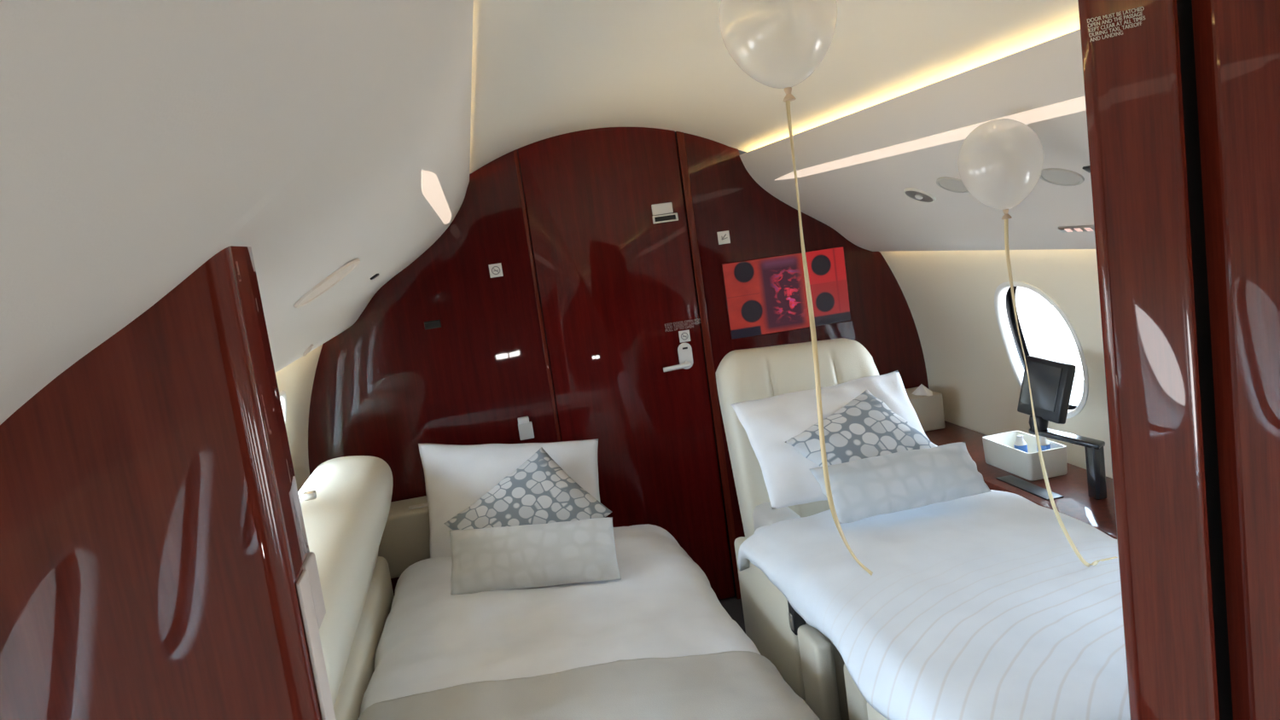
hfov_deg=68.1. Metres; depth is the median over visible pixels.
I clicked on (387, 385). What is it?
wall panel
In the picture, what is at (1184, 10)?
door frame
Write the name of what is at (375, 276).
air nozzle
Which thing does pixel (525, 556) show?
lumbar cushion
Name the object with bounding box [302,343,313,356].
cover
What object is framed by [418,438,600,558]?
pillow
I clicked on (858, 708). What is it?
seat
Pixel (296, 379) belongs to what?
wall
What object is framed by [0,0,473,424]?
ceiling
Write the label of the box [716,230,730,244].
sign
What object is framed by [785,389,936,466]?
cushion
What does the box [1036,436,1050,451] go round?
water bottle
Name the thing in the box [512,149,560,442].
trim
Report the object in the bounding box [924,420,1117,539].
ledge
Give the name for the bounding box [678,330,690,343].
no smoking sign
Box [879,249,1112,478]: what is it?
wall
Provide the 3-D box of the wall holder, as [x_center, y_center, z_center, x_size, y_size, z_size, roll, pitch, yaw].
[-0.424,0.253,3.513,0.052,0.084,0.030,-9,8,-9]
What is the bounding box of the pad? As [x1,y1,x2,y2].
[753,525,767,534]
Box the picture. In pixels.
[721,245,852,340]
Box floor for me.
[718,596,745,634]
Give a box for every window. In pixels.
[279,390,286,425]
[994,281,1088,418]
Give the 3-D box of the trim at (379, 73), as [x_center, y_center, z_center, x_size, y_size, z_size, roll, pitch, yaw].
[-0.187,-0.204,0.613,0.194,0.220,0.042,-9,8,-9]
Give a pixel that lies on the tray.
(1000, 452)
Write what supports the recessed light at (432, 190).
in the ceiling at (135, 134)
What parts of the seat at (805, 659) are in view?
arm panel, backrest, arm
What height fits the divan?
0.917 m
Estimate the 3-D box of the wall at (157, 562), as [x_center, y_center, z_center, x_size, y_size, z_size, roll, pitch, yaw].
[-0.438,0.699,0.736,0.528,1.512,0.086,-9,8,-9]
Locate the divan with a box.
[298,455,430,719]
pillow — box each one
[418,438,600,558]
[730,370,929,509]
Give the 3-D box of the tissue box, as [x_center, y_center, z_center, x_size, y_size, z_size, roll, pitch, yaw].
[1.050,0.172,3.616,0.140,0.175,0.197,-9,8,-9]
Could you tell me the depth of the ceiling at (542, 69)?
2.03 m
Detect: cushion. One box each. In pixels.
[443,447,611,530]
[449,517,621,594]
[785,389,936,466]
[809,442,991,523]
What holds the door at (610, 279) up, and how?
in the wall at (741, 152)
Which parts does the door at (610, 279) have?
lever, handle plate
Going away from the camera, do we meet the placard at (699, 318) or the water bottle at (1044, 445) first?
the water bottle at (1044, 445)
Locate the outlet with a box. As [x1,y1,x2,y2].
[424,320,441,329]
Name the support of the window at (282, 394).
in the wall at (296, 379)
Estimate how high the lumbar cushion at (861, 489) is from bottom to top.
0.135 m
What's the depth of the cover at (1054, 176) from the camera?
2.03 m
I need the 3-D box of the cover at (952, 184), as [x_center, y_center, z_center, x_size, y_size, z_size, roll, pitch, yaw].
[0.805,-0.449,2.428,0.068,0.048,0.133,-9,8,-9]
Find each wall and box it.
[0,245,336,719]
[275,344,322,492]
[469,150,746,599]
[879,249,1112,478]
[1191,0,1279,719]
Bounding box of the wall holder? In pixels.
[517,416,534,440]
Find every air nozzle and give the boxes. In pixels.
[369,273,378,279]
[1082,165,1090,173]
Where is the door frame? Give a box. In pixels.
[1177,0,1232,719]
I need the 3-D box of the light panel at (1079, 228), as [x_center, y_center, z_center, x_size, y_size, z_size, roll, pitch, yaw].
[1.052,-0.315,2.273,0.017,0.016,0.140,-9,8,-9]
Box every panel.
[308,149,561,594]
[683,133,928,538]
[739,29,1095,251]
[1057,225,1094,232]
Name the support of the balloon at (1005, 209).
on the duvet at (980, 607)
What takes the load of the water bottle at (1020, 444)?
in the tray
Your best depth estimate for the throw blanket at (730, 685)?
2.00 m
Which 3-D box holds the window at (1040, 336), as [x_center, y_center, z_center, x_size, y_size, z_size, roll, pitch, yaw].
[1.307,-0.059,2.951,0.275,0.475,0.422,-9,8,-9]
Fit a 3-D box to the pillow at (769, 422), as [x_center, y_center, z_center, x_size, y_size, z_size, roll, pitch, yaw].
[0.564,0.230,2.691,0.542,0.294,0.304,-9,8,-9]
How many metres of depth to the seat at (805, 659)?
2.87 m
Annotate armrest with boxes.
[805,622,849,719]
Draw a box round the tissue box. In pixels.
[905,384,945,431]
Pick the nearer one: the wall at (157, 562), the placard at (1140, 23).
the wall at (157, 562)
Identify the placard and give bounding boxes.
[664,318,700,331]
[1087,6,1145,40]
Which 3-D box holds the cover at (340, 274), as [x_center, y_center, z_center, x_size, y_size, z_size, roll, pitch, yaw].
[-0.492,-0.121,1.492,0.107,0.064,0.204,-9,8,-9]
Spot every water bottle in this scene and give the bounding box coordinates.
[1013,435,1028,453]
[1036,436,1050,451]
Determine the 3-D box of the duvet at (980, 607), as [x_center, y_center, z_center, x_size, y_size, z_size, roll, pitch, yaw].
[0.780,0.555,2.058,0.830,0.258,1.250,-9,8,-9]
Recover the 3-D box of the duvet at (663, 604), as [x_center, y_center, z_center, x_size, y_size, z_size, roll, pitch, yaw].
[-0.177,0.903,2.306,1.019,0.465,2.030,-9,8,-9]
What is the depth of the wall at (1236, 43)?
1.26 m
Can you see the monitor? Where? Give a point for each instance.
(1051, 381)
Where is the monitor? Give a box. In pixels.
[1017,355,1107,500]
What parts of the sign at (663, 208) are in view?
slot frame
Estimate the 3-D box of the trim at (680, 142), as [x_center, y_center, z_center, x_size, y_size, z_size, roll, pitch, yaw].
[0.270,0.047,3.641,0.028,1.828,0.032,-9,8,-9]
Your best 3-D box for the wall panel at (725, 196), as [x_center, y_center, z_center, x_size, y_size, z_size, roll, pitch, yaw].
[0.709,-0.023,3.717,0.870,1.824,0.024,-9,8,-9]
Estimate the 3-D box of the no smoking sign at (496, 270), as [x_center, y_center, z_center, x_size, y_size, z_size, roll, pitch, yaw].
[-0.524,-0.326,3.444,0.046,0.048,0.004,-9,8,-9]
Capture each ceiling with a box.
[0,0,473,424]
[469,0,1080,174]
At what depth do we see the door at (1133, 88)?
1.25 m
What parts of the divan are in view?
panel, ledge slot plate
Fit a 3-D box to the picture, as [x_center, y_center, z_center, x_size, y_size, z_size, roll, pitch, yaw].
[0.569,-0.259,3.649,0.494,0.296,0.007,-9,8,-9]
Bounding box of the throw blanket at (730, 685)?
[357,651,820,719]
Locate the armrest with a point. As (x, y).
(822, 640)
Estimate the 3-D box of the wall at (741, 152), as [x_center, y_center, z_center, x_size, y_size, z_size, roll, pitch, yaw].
[-0.051,0.062,3.619,2.600,2.010,0.035,-9,8,-9]
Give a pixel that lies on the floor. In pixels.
(732, 606)
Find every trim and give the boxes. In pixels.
[224,0,427,234]
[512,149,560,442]
[674,131,741,599]
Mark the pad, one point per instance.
(760, 527)
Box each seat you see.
[715,337,879,719]
[843,664,887,719]
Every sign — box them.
[488,262,503,278]
[651,202,678,223]
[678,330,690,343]
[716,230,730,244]
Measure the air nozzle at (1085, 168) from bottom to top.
0.014 m
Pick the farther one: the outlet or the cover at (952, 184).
the outlet
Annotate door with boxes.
[517,127,734,599]
[1077,0,1220,719]
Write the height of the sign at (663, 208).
0.070 m
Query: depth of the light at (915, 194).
2.65 m
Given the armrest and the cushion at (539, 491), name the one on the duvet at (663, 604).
the cushion at (539, 491)
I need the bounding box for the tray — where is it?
[982,430,1067,481]
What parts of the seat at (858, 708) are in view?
arm, arm panel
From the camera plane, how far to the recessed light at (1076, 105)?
2.16 m
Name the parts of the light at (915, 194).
bulb, lamp shade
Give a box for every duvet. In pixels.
[359,523,760,715]
[737,489,1130,719]
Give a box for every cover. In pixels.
[294,258,360,308]
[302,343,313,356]
[936,177,972,192]
[1039,168,1084,186]
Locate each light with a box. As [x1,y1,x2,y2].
[421,169,451,224]
[775,96,1086,180]
[903,187,936,203]
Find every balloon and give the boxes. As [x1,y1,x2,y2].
[718,0,872,575]
[957,118,1117,566]
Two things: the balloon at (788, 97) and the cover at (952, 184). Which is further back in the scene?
the cover at (952, 184)

